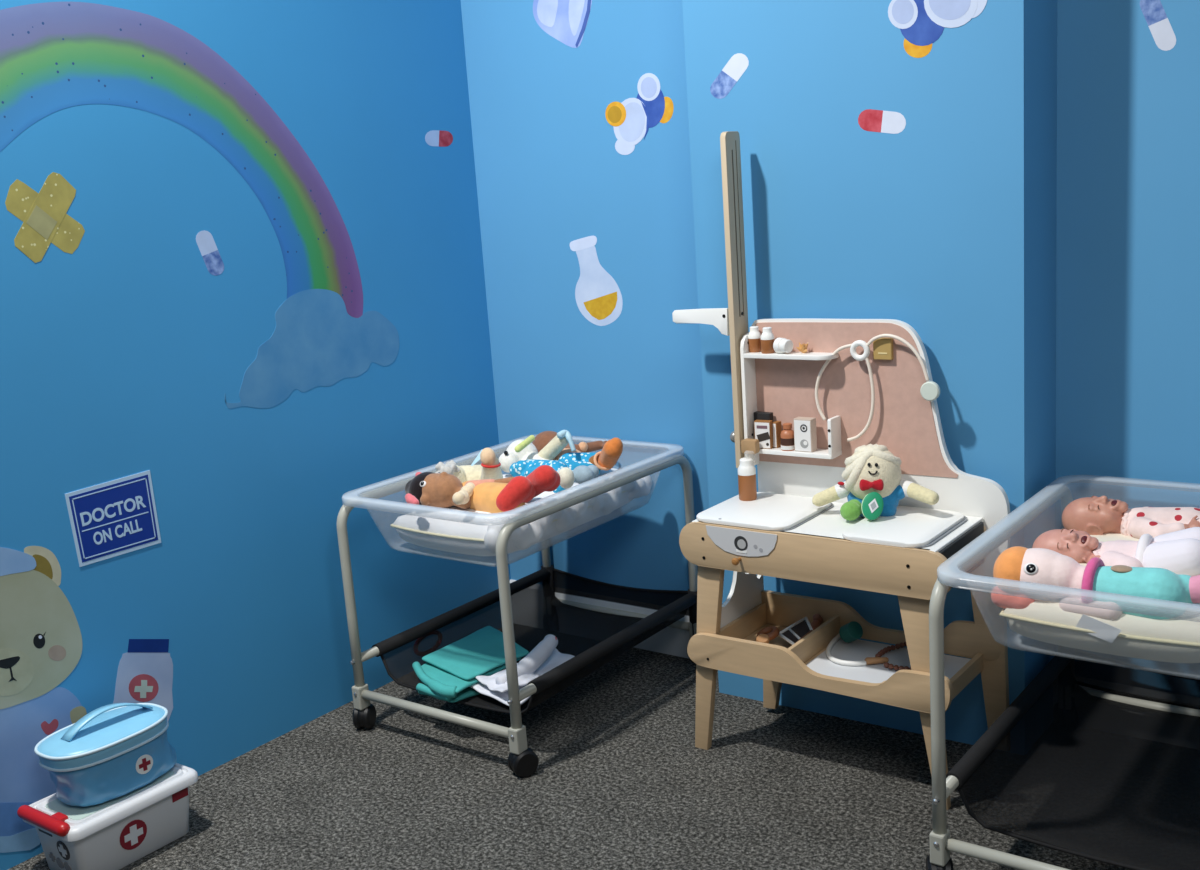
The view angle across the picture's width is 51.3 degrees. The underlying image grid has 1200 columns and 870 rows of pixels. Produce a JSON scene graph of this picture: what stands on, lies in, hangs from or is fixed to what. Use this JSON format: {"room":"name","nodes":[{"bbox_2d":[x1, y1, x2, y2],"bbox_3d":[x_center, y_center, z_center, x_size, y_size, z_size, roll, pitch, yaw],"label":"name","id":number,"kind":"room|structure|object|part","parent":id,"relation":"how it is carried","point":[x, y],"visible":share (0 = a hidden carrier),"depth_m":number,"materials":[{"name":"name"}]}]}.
{"room":"children's playroom","nodes":[
{"label":"children's playroom","id":0,"kind":"room"},
{"bbox_2d":[0,0,510,869],"bbox_3d":[-1.506,-0.405,2.142,0.120,2.750,4.116,5,14,36],"label":"wall","id":1,"kind":"structure","parent":0,"point":[121,353],"depth_m":2.97,"materials":[{"name":"blue paint"}]},
{"bbox_2d":[0,546,86,852],"bbox_3d":[-1.207,0.537,2.546,0.001,0.669,0.353,5,14,36],"label":"sticker","id":2,"kind":"object","parent":1,"relation":"attached to","point":[41,638],"visible":0.9,"depth_m":2.58,"materials":[{"name":"multicoloured"}]},
{"bbox_2d":[5,172,84,262],"bbox_3d":[-1.128,-0.444,2.547,0.001,0.179,0.162,5,14,36],"label":"sticker","id":3,"kind":"object","parent":1,"relation":"attached to","point":[44,217],"visible":1,"depth_m":2.54,"materials":[{"name":"printed vinyl"}]},
{"bbox_2d":[65,470,160,566],"bbox_3d":[-1.054,0.180,2.714,0.002,0.168,0.207,5,14,36],"label":"sign","id":4,"kind":"object","parent":1,"relation":"attached to","point":[113,518],"visible":1,"depth_m":2.71,"materials":[{"name":"blue"}]},
{"bbox_2d":[113,639,172,720],"bbox_3d":[-1.025,0.557,2.795,0.001,0.223,0.169,5,14,36],"label":"sticker","id":5,"kind":"object","parent":1,"relation":"attached to","point":[145,672],"visible":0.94,"depth_m":2.80,"materials":[{"name":"white paper"}]},
{"bbox_3d":[-1.012,0.473,2.803,0.001,0.064,0.106,5,14,36],"label":"lid","id":6,"kind":"part","parent":5,"relation":"part of","materials":[{"name":"blue paper"}]},
{"bbox_2d":[0,2,398,408],"bbox_3d":[-0.909,-0.488,2.839,0.001,0.916,1.162,5,14,36],"label":"sticker","id":7,"kind":"object","parent":1,"relation":"attached to","point":[55,56],"visible":1,"depth_m":2.90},
{"bbox_2d":[196,230,223,275],"bbox_3d":[-0.894,-0.417,2.867,0.001,0.104,0.067,5,14,36],"label":"sticker","id":8,"kind":"object","parent":1,"relation":"attached to","point":[205,241],"visible":1,"depth_m":2.87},
{"bbox_2d":[425,130,452,146],"bbox_3d":[-0.442,-0.815,3.435,0.001,0.045,0.110,5,14,36],"label":"sticker","id":9,"kind":"object","parent":1,"relation":"attached to","point":[434,137],"visible":1,"depth_m":3.43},
{"bbox_2d":[8,647,1130,869],"bbox_3d":[0.047,1.119,1.149,4.346,0.050,4.600,5,14,36],"label":"floor","id":10,"kind":"structure","parent":0,"point":[620,780],"depth_m":2.72,"materials":[{"name":"carpet"}]},
{"bbox_2d":[17,763,197,869],"bbox_3d":[-1.013,0.796,2.600,0.198,0.152,0.314,5,14,36],"label":"box","id":11,"kind":"object","parent":10,"relation":"on","point":[114,834],"visible":0.91,"depth_m":2.53,"materials":[{"name":"white plastic"},{"name":"red plastic"}]},
{"bbox_3d":[-1.102,0.764,2.476,0.169,0.027,0.027,5,14,36],"label":"clip handle","id":12,"kind":"part","parent":11,"relation":"part of","materials":[{"name":"red plastic"}]},
{"bbox_2d":[34,703,176,806],"bbox_3d":[-1.018,0.644,2.580,0.172,0.174,0.275,5,14,36],"label":"case","id":13,"kind":"object","parent":11,"relation":"on","point":[115,750],"visible":1,"depth_m":2.53,"materials":[{"name":"blue"}]},
{"bbox_3d":[-1.021,0.616,2.572,0.164,0.038,0.262,5,14,36],"label":"bag lid","id":14,"kind":"part","parent":13,"relation":"part of","materials":[{"name":"blue plastic"}]},
{"bbox_3d":[-1.015,0.578,2.573,0.033,0.041,0.188,6,15,40],"label":"strap handle","id":15,"kind":"part","parent":13,"relation":"part of","materials":[{"name":"blue plastic"}]},
{"bbox_2d":[336,442,697,777],"bbox_3d":[-0.177,0.387,3.216,0.580,0.590,0.824,5,14,36],"label":"trolley","id":16,"kind":"object","parent":10,"relation":"on","point":[527,609],"visible":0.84,"depth_m":3.19,"materials":[{"name":"silver metal"}]},
{"bbox_3d":[-0.378,0.480,3.384,0.024,0.023,0.753,5,14,36],"label":"rail","id":17,"kind":"part","parent":16,"relation":"part of","materials":[{"name":"white plastic"}]},
{"bbox_3d":[-0.388,0.337,3.355,0.024,0.518,0.778,5,14,36],"label":"frame","id":18,"kind":"part","parent":16,"relation":"part of","materials":[{"name":"white metal"}]},
{"bbox_2d":[412,626,528,702],"bbox_3d":[-0.320,0.579,3.159,0.254,0.063,0.363,5,14,36],"label":"cloth","id":19,"kind":"object","parent":16,"relation":"in","point":[448,672],"visible":0.89,"depth_m":3.10,"materials":[{"name":"teal fabric"}]},
{"bbox_2d":[342,434,683,524],"bbox_3d":[-0.197,0.160,3.164,0.535,0.150,0.777,5,14,36],"label":"plastic tub","id":20,"kind":"object","parent":16,"relation":"on","point":[523,437],"visible":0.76,"depth_m":3.15,"materials":[{"name":"white"}]},
{"bbox_2d":[390,468,633,555],"bbox_3d":[-0.196,0.175,3.167,0.368,0.114,0.624,5,14,36],"label":"mattress","id":21,"kind":"object","parent":20,"relation":"in","point":[438,534],"visible":0.41,"depth_m":2.96,"materials":[{"name":"white fabric"}]},
{"bbox_2d":[435,448,502,482],"bbox_3d":[-0.309,0.086,3.170,0.207,0.142,0.165,5,14,36],"label":"doll","id":22,"kind":"object","parent":21,"relation":"on","point":[490,468],"visible":0.6,"depth_m":3.14,"materials":[{"name":"beige fabric"}]},
{"bbox_2d":[405,465,560,513],"bbox_3d":[-0.288,0.138,2.986,0.401,0.135,0.212,-2,12,12],"label":"doll","id":23,"kind":"object","parent":21,"relation":"on","point":[442,490],"visible":0.97,"depth_m":2.95,"materials":[{"name":"orange"}]},
{"bbox_2d":[499,430,598,492],"bbox_3d":[-0.130,0.068,3.183,0.150,0.149,0.367,-12,14,-35],"label":"plush","id":24,"kind":"object","parent":21,"relation":"on","point":[521,457],"visible":0.69,"depth_m":3.19,"materials":[{"name":"white plush fabric"},{"name":"blue cotton"}]},
{"bbox_3d":[-0.130,0.044,3.246,0.116,0.104,0.041,3,13,30],"label":"raised leg","id":25,"kind":"part","parent":24,"relation":"part of","materials":[{"name":"white fabric"}]},
{"bbox_2d":[484,468,651,554],"bbox_3d":[-0.062,0.177,3.066,0.056,0.109,0.641,5,14,36],"label":"sheet","id":26,"kind":"object","parent":21,"relation":"on","point":[527,535],"visible":0.63,"depth_m":3.00,"materials":[{"name":"white fabric"}]},
{"bbox_2d":[532,431,622,482],"bbox_3d":[-0.046,0.044,3.300,0.192,0.134,0.411,-7,12,-16],"label":"doll","id":27,"kind":"object","parent":21,"relation":"on","point":[612,449],"visible":0.59,"depth_m":3.20,"materials":[{"name":"blue fabric"}]},
{"bbox_3d":[0.000,0.069,3.205,0.063,0.046,0.042,-3,11,3],"label":"leg","id":28,"kind":"part","parent":27,"relation":"part of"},
{"bbox_2d":[469,634,574,705],"bbox_3d":[-0.173,0.563,3.076,0.182,0.079,0.325,5,14,36],"label":"cloth","id":29,"kind":"object","parent":16,"relation":"in","point":[544,657],"visible":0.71,"depth_m":3.03,"materials":[{"name":"white fabric"}]},
{"bbox_3d":[0.032,0.513,3.080,0.024,0.023,0.753,5,14,36],"label":"rail","id":30,"kind":"part","parent":16,"relation":"part of","materials":[{"name":"white plastic"}]},
{"bbox_3d":[0.022,0.370,3.051,0.024,0.518,0.778,5,14,36],"label":"frame","id":31,"kind":"part","parent":16,"relation":"part of","materials":[{"name":"white metal"}]},
{"bbox_3d":[0.058,0.453,3.540,0.511,0.090,0.005,5,14,36],"label":"panel","id":32,"kind":"part","parent":16,"relation":"part of","materials":[{"name":"black fabric"}]},
{"bbox_2d":[672,131,1009,809],"bbox_3d":[0.451,0.047,2.699,0.775,1.401,0.316,5,14,36],"label":"desk","id":33,"kind":"object","parent":10,"relation":"on","point":[781,533],"visible":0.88,"depth_m":2.72,"materials":[{"name":"brown wood"}]},
{"bbox_3d":[0.234,-0.263,2.900,0.150,0.063,0.012,5,14,36],"label":"height arm","id":34,"kind":"part","parent":33,"relation":"part of","materials":[{"name":"white paint"}]},
{"bbox_3d":[0.249,0.508,2.839,0.099,0.472,0.020,5,14,36],"label":"leg","id":35,"kind":"part","parent":33,"relation":"part of","materials":[{"name":"brown wood"}]},
{"bbox_3d":[0.316,0.004,2.921,0.024,0.028,0.028,5,14,36],"label":"lock knob","id":36,"kind":"part","parent":33,"relation":"part of","materials":[{"name":"silver metal"}]},
{"bbox_3d":[0.315,-0.302,2.854,0.014,0.762,0.064,5,14,36],"label":"post","id":37,"kind":"part","parent":33,"relation":"part of","materials":[{"name":"beige wood"}]},
{"bbox_3d":[0.304,0.232,2.689,0.176,0.058,0.002,5,14,36],"label":"dial panel","id":38,"kind":"part","parent":33,"relation":"part of","materials":[{"name":"white plastic"}]},
{"bbox_3d":[0.319,0.366,2.908,0.010,0.235,0.232,5,14,36],"label":"panel","id":39,"kind":"part","parent":33,"relation":"part of","materials":[{"name":"white paint"}]},
{"bbox_2d":[738,457,756,500],"bbox_3d":[0.338,0.101,2.871,0.041,0.096,0.041,5,14,36],"label":"lotion bottle","id":40,"kind":"object","parent":33,"relation":"on","point":[747,488],"visible":1,"depth_m":2.86,"materials":[{"name":"brown plastic"}]},
{"bbox_2d":[740,332,759,465],"bbox_3d":[0.346,-0.082,2.893,0.009,0.313,0.051,5,14,36],"label":"panel","id":41,"kind":"object","parent":33,"relation":"attached to","point":[749,367],"depth_m":2.89,"materials":[{"name":"white paint"}]},
{"bbox_2d":[748,326,760,352],"bbox_3d":[0.354,-0.220,2.862,0.031,0.058,0.031,5,14,36],"label":"pill bottle","id":42,"kind":"object","parent":33,"relation":"on","point":[754,336],"visible":0.93,"depth_m":2.85,"materials":[{"name":"brown plastic"}]},
{"bbox_2d":[748,338,760,352],"bbox_3d":[0.355,-0.207,2.865,0.031,0.032,0.031,5,14,36],"label":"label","id":43,"kind":"object","parent":42,"relation":"attached to","point":[754,345],"depth_m":2.85,"materials":[{"name":"brown paper"}]},
{"bbox_2d":[756,634,769,643],"bbox_3d":[0.368,0.463,2.822,0.031,0.022,0.030,5,14,36],"label":"wooden disc","id":44,"kind":"object","parent":33,"relation":"on","point":[763,638],"visible":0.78,"depth_m":2.82,"materials":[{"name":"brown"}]},
{"bbox_2d":[754,420,772,448],"bbox_3d":[0.377,-0.001,2.877,0.040,0.064,0.017,3,13,30],"label":"box","id":45,"kind":"object","parent":33,"relation":"on","point":[763,429],"visible":0.9,"depth_m":2.87,"materials":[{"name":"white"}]},
{"bbox_2d":[754,411,772,421],"bbox_3d":[0.380,-0.014,2.900,0.044,0.079,0.017,6,15,40],"label":"box","id":46,"kind":"object","parent":45,"relation":"on","point":[758,415],"visible":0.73,"depth_m":2.88,"materials":[{"name":"grey cardboard"}]},
{"bbox_2d":[761,327,774,353],"bbox_3d":[0.379,-0.215,2.829,0.031,0.058,0.031,5,14,36],"label":"pill bottle","id":47,"kind":"object","parent":33,"relation":"on","point":[767,337],"visible":1,"depth_m":2.82,"materials":[{"name":"brown plastic"}]},
{"bbox_2d":[761,339,774,353],"bbox_3d":[0.380,-0.202,2.832,0.031,0.032,0.031,5,14,36],"label":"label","id":48,"kind":"object","parent":47,"relation":"attached to","point":[766,344],"depth_m":2.82,"materials":[{"name":"brown paper"}]},
{"bbox_2d":[757,626,778,640],"bbox_3d":[0.384,0.455,2.856,0.053,0.028,0.053,5,14,36],"label":"ring","id":49,"kind":"object","parent":33,"relation":"on","point":[772,632],"visible":0.78,"depth_m":2.85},
{"bbox_3d":[0.429,0.531,3.011,0.086,0.279,0.020,5,14,36],"label":"leg","id":50,"kind":"part","parent":33,"relation":"part of","materials":[{"name":"brown wood"}]},
{"bbox_2d":[772,421,781,447],"bbox_3d":[0.408,-0.001,2.877,0.012,0.060,0.021,6,15,42],"label":"box","id":51,"kind":"object","parent":33,"relation":"on","point":[777,429],"visible":0.9,"depth_m":2.87,"materials":[{"name":"brown cardboard"}]},
{"bbox_2d":[773,338,792,352],"bbox_3d":[0.412,-0.200,2.805,0.035,0.035,0.036,-11,14,-33],"label":"tub","id":52,"kind":"object","parent":33,"relation":"on","point":[780,345],"visible":1,"depth_m":2.79,"materials":[{"name":"white paint"}]},
{"bbox_2d":[780,423,794,450],"bbox_3d":[0.427,0.004,2.843,0.034,0.061,0.034,5,14,36],"label":"jar","id":53,"kind":"object","parent":33,"relation":"on","point":[787,435],"visible":1,"depth_m":2.83,"materials":[{"name":"orange plastic"}]},
{"bbox_2d":[744,352,838,359],"bbox_3d":[0.428,-0.178,2.806,0.212,0.010,0.051,5,14,36],"label":"shelf","id":54,"kind":"object","parent":33,"relation":"attached to","point":[747,355],"depth_m":2.79,"materials":[{"name":"white paint"}]},
{"bbox_2d":[778,617,812,644],"bbox_3d":[0.451,0.447,2.849,0.077,0.018,0.144,5,14,36],"label":"frame","id":55,"kind":"object","parent":33,"relation":"on","point":[792,634],"visible":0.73,"depth_m":2.85,"materials":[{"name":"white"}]},
{"bbox_3d":[0.421,0.460,2.815,0.007,0.007,0.078,-8,12,-18],"label":"rail","id":56,"kind":"part","parent":55,"relation":"part of","materials":[{"name":"white paint"}]},
{"bbox_3d":[0.444,0.440,2.882,0.098,0.017,0.007,-14,15,-40],"label":"rail","id":57,"kind":"part","parent":55,"relation":"part of","materials":[{"name":"white paint"}]},
{"bbox_3d":[0.442,0.452,2.834,0.006,0.006,0.080,-6,12,-11],"label":"rail","id":58,"kind":"part","parent":55,"relation":"part of","materials":[{"name":"white paint"}]},
{"bbox_3d":[0.452,0.449,2.850,0.070,0.013,0.140,5,14,36],"label":"panel","id":59,"kind":"part","parent":55,"relation":"part of","materials":[{"name":"brown"}]},
{"bbox_3d":[0.480,0.435,2.870,0.007,0.007,0.086,-4,11,1],"label":"rail","id":60,"kind":"part","parent":55,"relation":"part of","materials":[{"name":"white paint"}]},
{"bbox_2d":[758,447,841,458],"bbox_3d":[0.443,0.038,2.850,0.212,0.010,0.051,5,14,36],"label":"shelf","id":61,"kind":"object","parent":33,"relation":"attached to","point":[821,452],"depth_m":2.82,"materials":[{"name":"white paint"}]},
{"bbox_2d":[796,343,807,352],"bbox_3d":[0.456,-0.195,2.795,0.028,0.024,0.033,5,14,36],"label":"cluster","id":62,"kind":"object","parent":33,"relation":"on","point":[802,348],"visible":1,"depth_m":2.79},
{"bbox_2d":[793,417,816,451],"bbox_3d":[0.462,-0.001,2.819,0.044,0.075,0.028,5,14,36],"label":"box","id":63,"kind":"object","parent":33,"relation":"on","point":[805,434],"visible":1,"depth_m":2.81,"materials":[{"name":"beige cardboard"}]},
{"bbox_2d":[800,439,807,447],"bbox_3d":[0.459,0.020,2.810,0.020,0.020,0.001,5,14,36],"label":"print","id":64,"kind":"object","parent":63,"relation":"attached to","point":[803,442],"depth_m":2.81,"materials":[{"name":"grey"}]},
{"bbox_2d":[811,614,822,629],"bbox_3d":[0.506,0.430,2.900,0.022,0.035,0.115,2,13,28],"label":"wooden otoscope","id":65,"kind":"object","parent":33,"relation":"on","point":[817,619],"visible":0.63,"depth_m":2.88,"materials":[{"name":"brown wood"}]},
{"bbox_3d":[0.449,0.500,2.659,0.617,0.080,0.016,5,14,36],"label":"shelf rail","id":66,"kind":"part","parent":33,"relation":"part of","materials":[{"name":"brown wood"}]},
{"bbox_3d":[0.522,0.001,2.781,0.008,0.081,0.050,5,14,36],"label":"panel","id":67,"kind":"part","parent":33,"relation":"part of","materials":[{"name":"white paint"}]},
{"bbox_2d":[826,621,865,665],"bbox_3d":[0.545,0.454,2.785,0.084,0.056,0.186,-2,12,9],"label":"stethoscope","id":68,"kind":"object","parent":33,"relation":"on","point":[851,631],"visible":1,"depth_m":2.80,"materials":[{"name":"teal plastic"}]},
{"bbox_2d":[812,444,938,520],"bbox_3d":[0.586,0.103,2.673,0.275,0.163,0.143,5,14,36],"label":"doll","id":69,"kind":"object","parent":33,"relation":"on","point":[873,486],"visible":1,"depth_m":2.65,"materials":[{"name":"multicoloured"}]},
{"bbox_3d":[0.500,0.133,2.733,0.072,0.049,0.032,1,12,22],"label":"arm","id":70,"kind":"part","parent":69,"relation":"part of"},
{"bbox_3d":[0.678,0.123,2.634,0.032,0.040,0.081,-13,15,-38],"label":"arm","id":71,"kind":"part","parent":69,"relation":"part of"},
{"bbox_2d":[815,334,939,441],"bbox_3d":[0.596,-0.099,2.705,0.290,0.242,0.014,5,14,36],"label":"stethoscope","id":72,"kind":"object","parent":33,"relation":"hanging from","point":[930,390],"visible":1,"depth_m":2.70,"materials":[{"name":"beige plastic"}]},
{"bbox_3d":[0.612,0.427,2.841,0.617,0.080,0.014,5,14,36],"label":"shelf rail","id":73,"kind":"part","parent":33,"relation":"part of","materials":[{"name":"brown wood"}]},
{"bbox_2d":[864,642,910,670],"bbox_3d":[0.676,0.478,2.725,0.143,0.016,0.169,5,14,36],"label":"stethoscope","id":74,"kind":"object","parent":33,"relation":"on","point":[877,659],"visible":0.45,"depth_m":2.70,"materials":[{"name":"brown wood"}]},
{"bbox_3d":[0.658,0.539,2.536,0.102,0.462,0.020,5,14,36],"label":"leg","id":75,"kind":"part","parent":33,"relation":"part of","materials":[{"name":"brown wood"}]},
{"bbox_3d":[0.732,0.250,2.545,0.015,0.090,0.242,5,14,36],"label":"rail","id":76,"kind":"part","parent":33,"relation":"part of","materials":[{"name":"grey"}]},
{"bbox_3d":[0.748,0.511,2.597,0.012,0.037,0.238,5,14,36],"label":"rail","id":77,"kind":"part","parent":33,"relation":"part of","materials":[{"name":"brown wood"}]},
{"bbox_3d":[0.841,0.506,2.692,0.080,0.356,0.020,5,14,36],"label":"leg","id":78,"kind":"part","parent":33,"relation":"part of","materials":[{"name":"brown wood"}]},
{"bbox_2d":[926,485,1199,869],"bbox_3d":[1.029,0.477,2.356,0.580,0.590,0.824,5,14,36],"label":"trolley","id":79,"kind":"object","parent":10,"relation":"on","point":[1067,767],"visible":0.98,"depth_m":2.40,"materials":[{"name":"silver metal"}]},
{"bbox_3d":[0.828,0.570,2.523,0.024,0.023,0.753,5,14,36],"label":"rail","id":80,"kind":"part","parent":79,"relation":"part of","materials":[{"name":"white plastic"}]},
{"bbox_3d":[0.818,0.427,2.494,0.024,0.518,0.778,5,14,36],"label":"frame","id":81,"kind":"part","parent":79,"relation":"part of","materials":[{"name":"white metal"}]},
{"bbox_2d":[937,475,1199,621],"bbox_3d":[1.009,0.250,2.303,0.535,0.150,0.777,5,14,36],"label":"plastic tub","id":82,"kind":"object","parent":79,"relation":"in","point":[952,562],"visible":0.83,"depth_m":2.42,"materials":[{"name":"white"}]},
{"bbox_2d":[999,533,1199,662],"bbox_3d":[1.011,0.274,2.308,0.368,0.096,0.624,5,14,36],"label":"mattress","id":83,"kind":"object","parent":82,"relation":"in","point":[1174,640],"visible":0.35,"depth_m":2.06,"materials":[{"name":"beige fabric"}]},
{"bbox_2d":[991,546,1199,619],"bbox_3d":[0.846,0.259,2.113,0.358,0.108,0.107,5,14,36],"label":"doll","id":84,"kind":"object","parent":83,"relation":"on","point":[1043,566],"visible":0.99,"depth_m":2.09},
{"bbox_3d":[0.821,0.290,2.094,0.103,0.035,0.036,5,14,36],"label":"arm","id":85,"kind":"part","parent":84,"relation":"part of"},
{"bbox_2d":[1076,614,1121,642],"bbox_3d":[0.822,0.320,2.063,0.077,0.041,0.003,7,16,42],"label":"tag","id":86,"kind":"object","parent":83,"relation":"on","point":[1104,631],"visible":1,"depth_m":2.06,"materials":[{"name":"white paper"}]},
{"bbox_2d":[1032,527,1199,575],"bbox_3d":[0.965,0.229,2.304,0.326,0.125,0.151,4,14,33],"label":"baby doll","id":87,"kind":"object","parent":83,"relation":"on","point":[1178,552],"visible":0.59,"depth_m":2.26,"materials":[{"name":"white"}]},
{"bbox_2d":[1062,496,1199,538],"bbox_3d":[1.082,0.174,2.455,0.334,0.107,0.158,3,13,31],"label":"baby doll","id":88,"kind":"object","parent":83,"relation":"on","point":[1094,515],"visible":0.72,"depth_m":2.46,"materials":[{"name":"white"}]},
{"bbox_3d":[1.264,0.543,2.679,0.511,0.090,0.005,5,14,36],"label":"panel","id":89,"kind":"part","parent":79,"relation":"part of","materials":[{"name":"black fabric"}]},
{"bbox_2d":[461,0,708,590],"bbox_3d":[0.026,-0.758,3.346,0.864,2.750,0.120,5,14,36],"label":"wall","id":90,"kind":"structure","parent":0,"point":[551,174],"depth_m":3.39,"materials":[{"name":"blue paint"}]},
{"bbox_2d":[533,0,591,47],"bbox_3d":[-0.097,-1.095,3.275,0.198,0.166,0.001,5,14,36],"label":"sticker","id":91,"kind":"object","parent":90,"relation":"attached to","point":[566,21],"visible":1,"depth_m":3.28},
{"bbox_2d":[570,236,622,325],"bbox_3d":[-0.010,-0.416,3.383,0.166,0.244,0.001,5,14,36],"label":"sticker","id":92,"kind":"object","parent":90,"relation":"attached to","point":[598,296],"visible":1,"depth_m":3.39,"materials":[{"name":"white plastic"}]},
{"bbox_2d":[510,579,689,658],"bbox_3d":[0.064,0.533,3.562,0.834,0.135,0.014,5,14,36],"label":"baseboard","id":93,"kind":"structure","parent":90,"relation":"attached to","point":[671,641],"depth_m":3.49,"materials":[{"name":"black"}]},
{"bbox_2d":[605,73,673,154],"bbox_3d":[0.100,-0.820,3.196,0.212,0.196,0.002,5,14,36],"label":"sticker","id":94,"kind":"object","parent":90,"relation":"attached to","point":[631,119],"visible":1,"depth_m":3.20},
{"bbox_2d":[682,0,1056,744],"bbox_3d":[0.603,-0.689,2.804,0.774,2.750,0.279,5,14,36],"label":"wall","id":95,"kind":"structure","parent":0,"point":[944,226],"depth_m":2.69,"materials":[{"name":"blue paint"}]},
{"bbox_2d":[710,53,748,98],"bbox_3d":[0.293,-0.813,2.832,0.103,0.095,0.001,4,14,35],"label":"sticker","id":96,"kind":"object","parent":95,"relation":"attached to","point":[736,66],"visible":1,"depth_m":2.83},
{"bbox_2d":[858,109,905,133],"bbox_3d":[0.597,-0.664,2.648,0.107,0.055,0.001,4,14,35],"label":"sticker","id":97,"kind":"object","parent":95,"relation":"attached to","point":[872,120],"visible":1,"depth_m":2.65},
{"bbox_2d":[888,0,986,57],"bbox_3d":[0.684,-0.848,2.537,0.209,0.151,0.001,4,14,35],"label":"sticker","id":98,"kind":"object","parent":95,"relation":"attached to","point":[921,23],"visible":1,"depth_m":2.55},
{"bbox_2d":[1055,0,1199,677],"bbox_3d":[1.940,-0.619,1.997,2.338,2.750,0.120,5,14,36],"label":"wall","id":99,"kind":"structure","parent":0,"point":[1128,246],"depth_m":2.62,"materials":[{"name":"blue paint"}]},
{"bbox_2d":[1079,685,1126,696],"bbox_3d":[1.991,0.682,2.206,2.338,0.115,0.014,5,14,36],"label":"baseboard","id":100,"kind":"structure","parent":99,"relation":"attached to","point":[1083,687],"depth_m":2.83,"materials":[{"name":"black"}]},
{"bbox_2d":[1140,0,1175,50],"bbox_3d":[1.114,-0.825,2.496,0.070,0.114,0.001,5,14,36],"label":"sticker","id":101,"kind":"object","parent":99,"relation":"attached to","point":[1153,11],"visible":1,"depth_m":2.50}
]}

